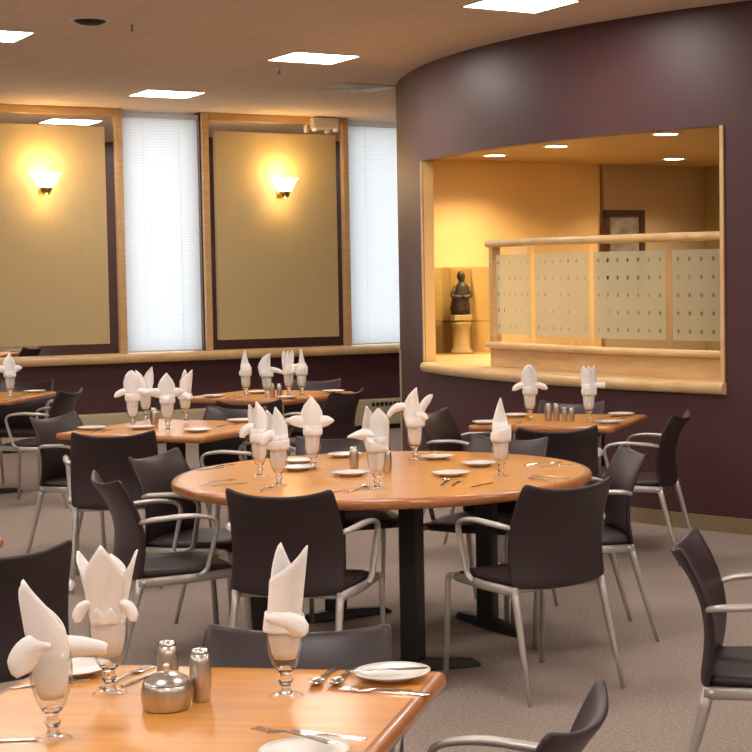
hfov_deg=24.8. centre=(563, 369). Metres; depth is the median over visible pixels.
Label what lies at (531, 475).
fork
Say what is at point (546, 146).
recessed light
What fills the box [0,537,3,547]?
dining table
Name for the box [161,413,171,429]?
water goblet
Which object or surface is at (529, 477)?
spoon
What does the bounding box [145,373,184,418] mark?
folded napkin
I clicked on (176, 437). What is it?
dining table
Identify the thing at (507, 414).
plate
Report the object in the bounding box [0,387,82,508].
armchair
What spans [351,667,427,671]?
table knife
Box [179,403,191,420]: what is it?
water goblet
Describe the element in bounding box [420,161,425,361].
trim
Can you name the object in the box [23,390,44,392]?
plate
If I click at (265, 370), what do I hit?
folded napkin
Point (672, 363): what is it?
glass screen
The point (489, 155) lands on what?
recessed light
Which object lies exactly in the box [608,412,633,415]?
plate
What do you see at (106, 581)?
folded napkin
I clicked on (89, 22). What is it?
grille
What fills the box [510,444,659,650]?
armchair
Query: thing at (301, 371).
folded napkin
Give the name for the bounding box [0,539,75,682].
armchair
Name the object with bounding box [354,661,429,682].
plate
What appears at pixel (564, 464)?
table knife
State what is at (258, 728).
fork
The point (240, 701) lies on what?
dining table
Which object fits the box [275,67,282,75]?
sprinkler head
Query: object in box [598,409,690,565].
armchair
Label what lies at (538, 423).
dining table
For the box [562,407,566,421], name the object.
shaker
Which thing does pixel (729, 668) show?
armchair
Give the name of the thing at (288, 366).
folded napkin
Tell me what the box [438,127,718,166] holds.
ceiling
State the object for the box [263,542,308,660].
folded napkin
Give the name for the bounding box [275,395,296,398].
plate
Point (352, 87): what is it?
ceiling vent
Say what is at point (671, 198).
wall
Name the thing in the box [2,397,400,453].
baseboard heater
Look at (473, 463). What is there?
plate
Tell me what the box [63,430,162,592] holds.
armchair
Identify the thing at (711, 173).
wall
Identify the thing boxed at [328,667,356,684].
spoon
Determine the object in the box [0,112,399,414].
wall
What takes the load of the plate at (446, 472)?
on the round dining table at (411, 486)
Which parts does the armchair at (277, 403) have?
backrest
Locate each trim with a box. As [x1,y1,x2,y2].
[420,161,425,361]
[423,161,435,361]
[719,125,724,382]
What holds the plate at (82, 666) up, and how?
on the dining table at (240, 701)
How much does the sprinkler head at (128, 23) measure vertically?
0.060 m
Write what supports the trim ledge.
attached to the wall at (378, 374)
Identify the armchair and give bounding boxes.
[0,379,53,489]
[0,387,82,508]
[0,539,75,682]
[26,411,106,553]
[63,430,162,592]
[90,470,252,664]
[125,448,232,632]
[166,405,267,554]
[200,424,294,557]
[202,623,401,751]
[210,399,287,517]
[225,488,385,630]
[283,388,363,451]
[284,378,340,455]
[296,436,397,623]
[422,407,499,561]
[424,434,557,622]
[427,678,608,751]
[443,476,624,706]
[500,425,603,563]
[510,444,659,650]
[513,400,605,477]
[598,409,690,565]
[671,527,751,751]
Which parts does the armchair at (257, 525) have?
armrest, leg, backrest, seat frame, leg, seat, armrest, leg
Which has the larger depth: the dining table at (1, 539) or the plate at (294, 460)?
the plate at (294, 460)
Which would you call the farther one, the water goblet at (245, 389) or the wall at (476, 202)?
the wall at (476, 202)
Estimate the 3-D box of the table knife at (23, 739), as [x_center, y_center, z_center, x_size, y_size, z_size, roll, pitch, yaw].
[-1.062,0.689,3.150,0.164,0.004,0.016,-1,3,-3]
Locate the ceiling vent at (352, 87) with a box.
[319,83,395,92]
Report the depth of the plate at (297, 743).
3.06 m
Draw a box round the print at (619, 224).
[610,215,638,279]
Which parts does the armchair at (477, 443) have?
armrest, seat, leg, backrest, leg, leg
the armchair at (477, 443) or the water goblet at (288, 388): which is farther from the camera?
the water goblet at (288, 388)
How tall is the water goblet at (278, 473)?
0.166 m
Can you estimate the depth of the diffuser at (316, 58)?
12.54 m
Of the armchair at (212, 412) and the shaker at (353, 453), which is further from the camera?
the armchair at (212, 412)
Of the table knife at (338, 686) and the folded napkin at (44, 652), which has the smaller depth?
the folded napkin at (44, 652)
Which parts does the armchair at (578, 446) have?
leg, backrest, armrest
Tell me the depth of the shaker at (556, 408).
9.85 m
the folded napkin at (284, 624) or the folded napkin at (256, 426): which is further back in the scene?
the folded napkin at (256, 426)
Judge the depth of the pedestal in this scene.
14.57 m
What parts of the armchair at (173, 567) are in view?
backrest, leg, armrest, armrest, seat frame, seat, leg, leg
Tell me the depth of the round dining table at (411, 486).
7.02 m
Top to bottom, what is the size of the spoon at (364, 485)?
0.011 m
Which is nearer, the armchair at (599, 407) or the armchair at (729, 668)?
the armchair at (729, 668)
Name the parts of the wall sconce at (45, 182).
lamp shade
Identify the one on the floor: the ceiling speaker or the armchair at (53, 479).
the armchair at (53, 479)
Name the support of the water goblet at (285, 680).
on the dining table at (240, 701)
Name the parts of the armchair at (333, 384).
seat, backrest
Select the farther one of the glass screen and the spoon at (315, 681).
the glass screen
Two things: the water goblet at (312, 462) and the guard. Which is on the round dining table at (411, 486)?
the water goblet at (312, 462)
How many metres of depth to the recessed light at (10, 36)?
11.20 m
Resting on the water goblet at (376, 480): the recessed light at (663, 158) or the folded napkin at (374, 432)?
the folded napkin at (374, 432)
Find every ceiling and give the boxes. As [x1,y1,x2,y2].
[0,0,748,121]
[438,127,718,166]
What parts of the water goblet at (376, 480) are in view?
stem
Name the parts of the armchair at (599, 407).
backrest, armrest, seat frame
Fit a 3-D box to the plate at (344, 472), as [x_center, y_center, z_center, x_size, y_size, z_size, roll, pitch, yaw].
[-0.919,0.445,7.287,0.163,0.018,0.163,-1,3,0]
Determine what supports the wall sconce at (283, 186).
attached to the wall panel at (277, 258)
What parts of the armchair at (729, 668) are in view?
backrest, leg, leg, seat frame, armrest, seat, armrest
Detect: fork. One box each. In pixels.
[98,666,153,687]
[198,479,235,484]
[250,726,337,744]
[339,687,431,694]
[525,462,562,464]
[531,475,569,478]
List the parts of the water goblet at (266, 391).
stem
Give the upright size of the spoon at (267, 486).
0.011 m
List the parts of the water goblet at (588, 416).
stem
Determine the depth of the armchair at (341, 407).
11.62 m
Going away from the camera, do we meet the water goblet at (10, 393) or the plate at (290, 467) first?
the plate at (290, 467)
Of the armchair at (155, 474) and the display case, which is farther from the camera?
the display case
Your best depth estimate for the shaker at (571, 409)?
9.82 m
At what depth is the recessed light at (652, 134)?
12.23 m
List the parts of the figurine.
arm, arm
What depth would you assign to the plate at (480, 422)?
9.68 m
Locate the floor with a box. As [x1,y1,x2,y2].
[0,428,751,751]
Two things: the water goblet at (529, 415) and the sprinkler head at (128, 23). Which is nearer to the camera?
the water goblet at (529, 415)
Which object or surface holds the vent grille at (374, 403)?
attached to the baseboard heater
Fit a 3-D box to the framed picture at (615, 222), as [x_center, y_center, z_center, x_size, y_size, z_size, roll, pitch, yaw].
[0.557,-1.127,15.656,0.440,0.700,0.049,-3,4,-32]
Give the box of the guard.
[399,350,402,450]
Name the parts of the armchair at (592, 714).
armrest, backrest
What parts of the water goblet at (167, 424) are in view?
stem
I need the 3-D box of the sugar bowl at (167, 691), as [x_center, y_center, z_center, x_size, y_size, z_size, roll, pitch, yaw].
[-0.793,0.630,3.376,0.099,0.092,0.099,-2,4,-23]
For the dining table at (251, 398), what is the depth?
12.09 m
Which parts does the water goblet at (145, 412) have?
stem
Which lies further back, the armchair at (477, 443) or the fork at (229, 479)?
the armchair at (477, 443)
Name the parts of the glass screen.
post, cap rail, rail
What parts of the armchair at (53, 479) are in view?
leg, seat frame, armrest, seat, backrest, leg, leg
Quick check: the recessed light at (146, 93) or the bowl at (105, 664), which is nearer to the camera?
the bowl at (105, 664)
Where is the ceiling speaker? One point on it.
(89, 21)
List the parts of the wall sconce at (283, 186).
plate, lamp shade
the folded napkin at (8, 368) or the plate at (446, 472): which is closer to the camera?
the plate at (446, 472)
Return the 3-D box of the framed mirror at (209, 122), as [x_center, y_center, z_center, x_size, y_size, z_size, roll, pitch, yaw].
[-2.881,-1.389,17.064,1.570,2.338,0.051,-3,4,-32]
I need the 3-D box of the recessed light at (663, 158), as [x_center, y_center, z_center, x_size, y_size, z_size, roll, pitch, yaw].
[0.969,-1.858,14.919,0.224,0.006,0.224,-1,3,0]
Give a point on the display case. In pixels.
(449, 321)
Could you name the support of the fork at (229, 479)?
on the round dining table at (411, 486)
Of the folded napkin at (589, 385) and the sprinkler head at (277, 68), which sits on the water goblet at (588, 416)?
the folded napkin at (589, 385)
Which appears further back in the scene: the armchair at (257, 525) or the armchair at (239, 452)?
the armchair at (239, 452)
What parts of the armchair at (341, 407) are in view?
seat frame, armrest, backrest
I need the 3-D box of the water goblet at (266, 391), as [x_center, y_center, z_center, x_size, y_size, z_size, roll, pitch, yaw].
[-2.090,0.121,11.903,0.078,0.166,0.078,-1,3,-14]
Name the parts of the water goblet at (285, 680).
stem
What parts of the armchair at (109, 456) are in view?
armrest, leg, leg, seat frame, backrest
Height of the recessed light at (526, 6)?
0.006 m
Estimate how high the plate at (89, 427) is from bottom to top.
0.018 m
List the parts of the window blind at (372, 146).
lift cord, rail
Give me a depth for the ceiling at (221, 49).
11.82 m
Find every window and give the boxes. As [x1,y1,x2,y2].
[122,111,193,114]
[348,120,395,122]
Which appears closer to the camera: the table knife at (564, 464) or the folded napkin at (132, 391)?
the table knife at (564, 464)
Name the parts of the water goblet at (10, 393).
stem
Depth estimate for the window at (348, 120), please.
17.74 m
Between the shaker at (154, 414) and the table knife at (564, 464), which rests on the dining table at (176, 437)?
the shaker at (154, 414)
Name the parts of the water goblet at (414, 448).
stem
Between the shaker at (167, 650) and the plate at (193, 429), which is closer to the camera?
the shaker at (167, 650)
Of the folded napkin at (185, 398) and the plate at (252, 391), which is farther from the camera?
the plate at (252, 391)
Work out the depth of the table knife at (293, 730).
3.10 m
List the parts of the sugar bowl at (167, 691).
knob, lid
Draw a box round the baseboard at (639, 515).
[400,448,751,534]
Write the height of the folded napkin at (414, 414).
0.267 m
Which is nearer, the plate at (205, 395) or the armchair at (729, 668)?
the armchair at (729, 668)
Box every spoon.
[257,485,274,491]
[308,667,337,685]
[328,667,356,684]
[349,484,369,491]
[439,478,449,485]
[527,476,554,481]
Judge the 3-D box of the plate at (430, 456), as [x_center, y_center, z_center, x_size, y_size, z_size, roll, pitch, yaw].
[-0.596,0.406,7.906,0.163,0.018,0.163,-1,3,0]
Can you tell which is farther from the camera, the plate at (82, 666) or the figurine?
the figurine
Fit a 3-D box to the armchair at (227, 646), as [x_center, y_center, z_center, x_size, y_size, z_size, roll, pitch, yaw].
[-0.600,0.997,3.590,0.552,0.825,0.572,-1,3,2]
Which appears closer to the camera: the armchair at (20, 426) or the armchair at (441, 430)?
the armchair at (441, 430)
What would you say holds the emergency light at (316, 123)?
attached to the framed mirror at (209, 122)
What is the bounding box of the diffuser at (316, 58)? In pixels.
[272,53,355,63]
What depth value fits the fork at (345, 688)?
3.49 m
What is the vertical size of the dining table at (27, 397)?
0.745 m
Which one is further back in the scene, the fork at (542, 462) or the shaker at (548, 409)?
the shaker at (548, 409)
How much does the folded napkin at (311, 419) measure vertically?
0.255 m
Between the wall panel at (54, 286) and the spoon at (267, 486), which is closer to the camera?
the spoon at (267, 486)
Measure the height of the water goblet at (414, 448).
0.166 m
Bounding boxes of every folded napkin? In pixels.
[0,354,21,388]
[7,579,107,699]
[72,545,138,657]
[114,370,149,415]
[135,367,153,408]
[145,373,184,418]
[178,370,192,408]
[239,350,251,386]
[239,402,266,460]
[258,353,282,388]
[260,407,289,468]
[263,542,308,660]
[282,351,296,385]
[285,397,333,453]
[295,349,307,385]
[347,406,388,471]
[386,388,432,444]
[490,398,510,460]
[512,364,547,408]
[581,366,605,409]
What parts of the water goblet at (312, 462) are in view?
stem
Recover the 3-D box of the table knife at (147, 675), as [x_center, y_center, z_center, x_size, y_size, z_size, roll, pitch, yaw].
[-0.902,0.660,3.638,0.016,0.004,0.164,1,3,20]
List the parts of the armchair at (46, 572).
armrest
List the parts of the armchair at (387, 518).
leg, backrest, seat, leg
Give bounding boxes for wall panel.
[0,123,109,346]
[214,131,338,339]
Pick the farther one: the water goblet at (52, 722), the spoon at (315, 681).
the spoon at (315, 681)
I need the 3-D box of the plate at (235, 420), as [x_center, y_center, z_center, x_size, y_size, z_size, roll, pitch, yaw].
[-1.917,0.299,10.032,0.163,0.018,0.163,-1,3,0]
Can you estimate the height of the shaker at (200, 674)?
0.108 m
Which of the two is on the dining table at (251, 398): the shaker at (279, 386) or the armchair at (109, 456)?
the shaker at (279, 386)
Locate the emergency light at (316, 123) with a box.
[310,117,337,131]
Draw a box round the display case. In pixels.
[439,266,488,354]
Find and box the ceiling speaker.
[69,17,110,25]
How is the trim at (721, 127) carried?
attached to the wall at (690, 68)
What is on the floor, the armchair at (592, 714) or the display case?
the armchair at (592, 714)
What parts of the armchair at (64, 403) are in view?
leg, seat, seat frame, armrest, armrest, leg, backrest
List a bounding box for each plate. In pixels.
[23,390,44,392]
[69,657,111,678]
[77,425,106,429]
[126,424,154,429]
[182,427,211,432]
[202,394,224,397]
[227,418,247,422]
[248,390,264,393]
[258,736,349,751]
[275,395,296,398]
[283,464,315,470]
[286,457,316,463]
[322,389,343,392]
[328,451,361,457]
[332,469,368,476]
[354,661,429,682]
[419,453,453,459]
[432,469,469,476]
[461,460,497,466]
[472,420,492,424]
[505,413,527,416]
[594,419,622,423]
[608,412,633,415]
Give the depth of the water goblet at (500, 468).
7.16 m
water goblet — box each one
[4,378,15,398]
[29,649,72,740]
[89,619,127,694]
[125,402,138,424]
[140,396,151,420]
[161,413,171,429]
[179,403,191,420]
[240,381,250,396]
[250,444,267,475]
[261,377,269,398]
[265,615,303,696]
[269,450,287,484]
[283,374,293,394]
[296,375,306,395]
[303,436,320,468]
[367,452,385,488]
[406,427,422,459]
[491,442,509,475]
[523,395,535,419]
[582,396,593,420]
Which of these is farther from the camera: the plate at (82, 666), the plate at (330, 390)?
the plate at (330, 390)
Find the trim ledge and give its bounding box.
[0,344,399,366]
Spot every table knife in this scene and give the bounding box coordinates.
[0,738,37,741]
[9,678,89,688]
[120,671,156,685]
[290,729,367,739]
[338,686,412,690]
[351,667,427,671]
[540,464,571,466]
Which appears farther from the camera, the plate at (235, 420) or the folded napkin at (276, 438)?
the plate at (235, 420)
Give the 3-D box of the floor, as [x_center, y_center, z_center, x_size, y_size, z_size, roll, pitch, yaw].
[-0.684,1.273,6.845,16.400,0.100,20.600,-3,4,-32]
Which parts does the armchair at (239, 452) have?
leg, armrest, armrest, backrest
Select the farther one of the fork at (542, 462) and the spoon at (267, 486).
the fork at (542, 462)
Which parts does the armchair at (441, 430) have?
backrest, armrest, leg, armrest, leg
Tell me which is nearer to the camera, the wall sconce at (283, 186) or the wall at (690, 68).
the wall at (690, 68)
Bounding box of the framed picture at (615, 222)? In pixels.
[603,210,644,279]
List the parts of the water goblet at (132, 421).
stem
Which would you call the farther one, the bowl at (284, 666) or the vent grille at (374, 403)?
the vent grille at (374, 403)
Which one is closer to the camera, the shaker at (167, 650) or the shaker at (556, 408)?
the shaker at (167, 650)
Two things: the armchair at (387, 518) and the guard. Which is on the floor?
the armchair at (387, 518)
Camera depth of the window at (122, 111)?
16.54 m
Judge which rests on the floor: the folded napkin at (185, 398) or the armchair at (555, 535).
the armchair at (555, 535)
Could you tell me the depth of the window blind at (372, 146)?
17.69 m
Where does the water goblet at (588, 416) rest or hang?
on the dining table at (538, 423)
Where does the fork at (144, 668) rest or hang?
on the dining table at (240, 701)
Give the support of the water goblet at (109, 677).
on the dining table at (240, 701)
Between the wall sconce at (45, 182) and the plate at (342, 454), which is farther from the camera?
the wall sconce at (45, 182)
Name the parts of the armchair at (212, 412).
leg, backrest, armrest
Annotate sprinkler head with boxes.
[127,22,136,32]
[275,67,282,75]
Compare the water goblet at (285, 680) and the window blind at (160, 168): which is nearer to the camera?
the water goblet at (285, 680)
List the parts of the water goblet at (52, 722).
stem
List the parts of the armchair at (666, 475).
seat, armrest, armrest, seat frame, leg, backrest, leg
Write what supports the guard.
attached to the wall at (690, 68)
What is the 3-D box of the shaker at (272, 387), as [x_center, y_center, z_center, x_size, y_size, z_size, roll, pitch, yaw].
[-2.083,0.145,12.086,0.040,0.097,0.040,-1,3,0]
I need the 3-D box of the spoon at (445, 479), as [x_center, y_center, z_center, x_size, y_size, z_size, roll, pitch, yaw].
[-0.495,0.461,6.977,0.034,0.011,0.171,0,3,5]
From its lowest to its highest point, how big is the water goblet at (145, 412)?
0.166 m
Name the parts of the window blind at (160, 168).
lift cord, rail, lift cord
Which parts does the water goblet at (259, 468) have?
stem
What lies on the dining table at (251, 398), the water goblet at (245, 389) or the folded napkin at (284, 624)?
the water goblet at (245, 389)
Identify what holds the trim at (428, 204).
attached to the wall at (690, 68)
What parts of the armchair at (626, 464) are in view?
leg, leg, armrest, seat, seat frame, leg, armrest, backrest, leg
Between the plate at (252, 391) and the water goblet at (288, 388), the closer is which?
the water goblet at (288, 388)
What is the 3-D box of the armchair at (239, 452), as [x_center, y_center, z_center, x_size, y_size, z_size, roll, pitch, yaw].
[-1.760,0.683,9.328,0.572,0.825,0.552,0,3,12]
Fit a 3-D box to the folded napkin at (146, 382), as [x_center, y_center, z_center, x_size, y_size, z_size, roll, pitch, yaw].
[-2.520,0.108,10.178,0.088,0.256,0.088,2,4,43]
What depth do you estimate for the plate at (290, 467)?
7.54 m
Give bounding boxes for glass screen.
[484,231,720,379]
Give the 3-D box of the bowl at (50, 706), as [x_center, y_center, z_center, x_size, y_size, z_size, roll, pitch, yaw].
[-0.954,0.577,3.151,0.078,0.106,0.078,-1,3,0]
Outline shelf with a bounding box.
[439,320,488,322]
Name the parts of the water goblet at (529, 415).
stem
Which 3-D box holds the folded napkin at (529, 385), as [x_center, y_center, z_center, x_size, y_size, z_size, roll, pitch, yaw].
[-0.199,0.096,9.870,0.209,0.260,0.093,-1,3,0]
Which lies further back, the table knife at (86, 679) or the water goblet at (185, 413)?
the water goblet at (185, 413)
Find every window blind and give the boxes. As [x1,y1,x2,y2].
[122,112,201,352]
[348,121,399,344]
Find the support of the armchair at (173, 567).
on the floor
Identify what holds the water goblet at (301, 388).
on the dining table at (251, 398)
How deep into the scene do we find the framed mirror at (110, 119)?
16.14 m
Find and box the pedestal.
[450,322,472,353]
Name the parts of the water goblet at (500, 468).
stem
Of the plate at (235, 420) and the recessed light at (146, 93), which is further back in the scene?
the recessed light at (146, 93)
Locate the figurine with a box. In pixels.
[450,271,471,320]
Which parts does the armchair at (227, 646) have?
backrest, armrest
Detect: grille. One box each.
[74,19,105,25]
[372,401,399,406]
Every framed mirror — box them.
[0,104,127,357]
[200,112,351,350]
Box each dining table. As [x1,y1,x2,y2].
[0,391,55,493]
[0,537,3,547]
[0,665,446,751]
[56,419,288,459]
[171,451,591,670]
[191,389,353,404]
[469,413,646,433]
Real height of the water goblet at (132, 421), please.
0.166 m
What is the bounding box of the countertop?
[435,351,490,363]
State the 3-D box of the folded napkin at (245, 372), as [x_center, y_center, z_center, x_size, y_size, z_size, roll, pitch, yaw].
[-2.279,-0.010,12.118,0.089,0.265,0.090,-3,4,-34]
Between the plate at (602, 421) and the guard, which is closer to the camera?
the plate at (602, 421)
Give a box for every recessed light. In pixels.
[0,30,35,42]
[128,89,206,98]
[266,51,360,64]
[460,0,581,12]
[482,154,507,156]
[542,145,569,147]
[650,133,680,135]
[661,158,685,159]
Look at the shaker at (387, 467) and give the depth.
7.38 m
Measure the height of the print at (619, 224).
0.600 m
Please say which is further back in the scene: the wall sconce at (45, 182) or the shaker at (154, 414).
the wall sconce at (45, 182)
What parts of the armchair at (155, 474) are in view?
backrest, armrest, leg, seat frame, seat, leg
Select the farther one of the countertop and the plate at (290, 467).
the countertop
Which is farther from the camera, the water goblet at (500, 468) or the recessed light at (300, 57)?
the recessed light at (300, 57)
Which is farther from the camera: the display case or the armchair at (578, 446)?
the display case
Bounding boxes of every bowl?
[29,649,72,708]
[89,619,127,665]
[141,663,191,713]
[265,615,303,667]
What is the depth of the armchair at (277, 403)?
10.77 m
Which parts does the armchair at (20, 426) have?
leg, seat, backrest, leg, armrest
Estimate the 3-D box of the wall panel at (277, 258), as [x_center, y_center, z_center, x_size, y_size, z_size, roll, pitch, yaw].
[-2.883,-1.350,17.061,1.291,2.060,0.032,-3,4,-32]
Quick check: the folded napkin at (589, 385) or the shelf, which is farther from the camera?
the shelf
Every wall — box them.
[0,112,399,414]
[396,0,751,518]
[433,160,601,353]
[600,164,704,349]
[704,165,720,349]
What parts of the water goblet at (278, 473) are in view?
stem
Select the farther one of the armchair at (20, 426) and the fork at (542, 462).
the armchair at (20, 426)
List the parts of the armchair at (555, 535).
leg, armrest, seat, leg, seat frame, leg, backrest, leg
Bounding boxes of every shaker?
[151,409,158,426]
[156,639,178,671]
[189,647,211,702]
[269,383,274,396]
[277,384,281,395]
[349,446,358,468]
[383,448,391,472]
[545,403,551,420]
[553,403,559,420]
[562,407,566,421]
[569,407,574,420]
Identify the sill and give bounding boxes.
[420,361,726,394]
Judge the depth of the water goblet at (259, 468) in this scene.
7.26 m
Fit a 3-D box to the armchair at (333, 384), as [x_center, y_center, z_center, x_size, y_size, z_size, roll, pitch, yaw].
[-1.949,0.489,12.760,0.552,0.825,0.572,0,3,12]
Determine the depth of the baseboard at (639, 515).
10.54 m
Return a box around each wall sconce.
[29,172,61,195]
[271,177,297,198]
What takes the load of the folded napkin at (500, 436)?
on the water goblet at (500, 468)
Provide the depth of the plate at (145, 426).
9.64 m
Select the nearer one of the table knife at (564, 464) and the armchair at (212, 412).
the table knife at (564, 464)
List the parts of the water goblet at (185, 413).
stem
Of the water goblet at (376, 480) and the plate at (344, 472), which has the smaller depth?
the water goblet at (376, 480)
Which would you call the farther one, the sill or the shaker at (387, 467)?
the sill
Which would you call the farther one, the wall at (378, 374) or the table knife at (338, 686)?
the wall at (378, 374)

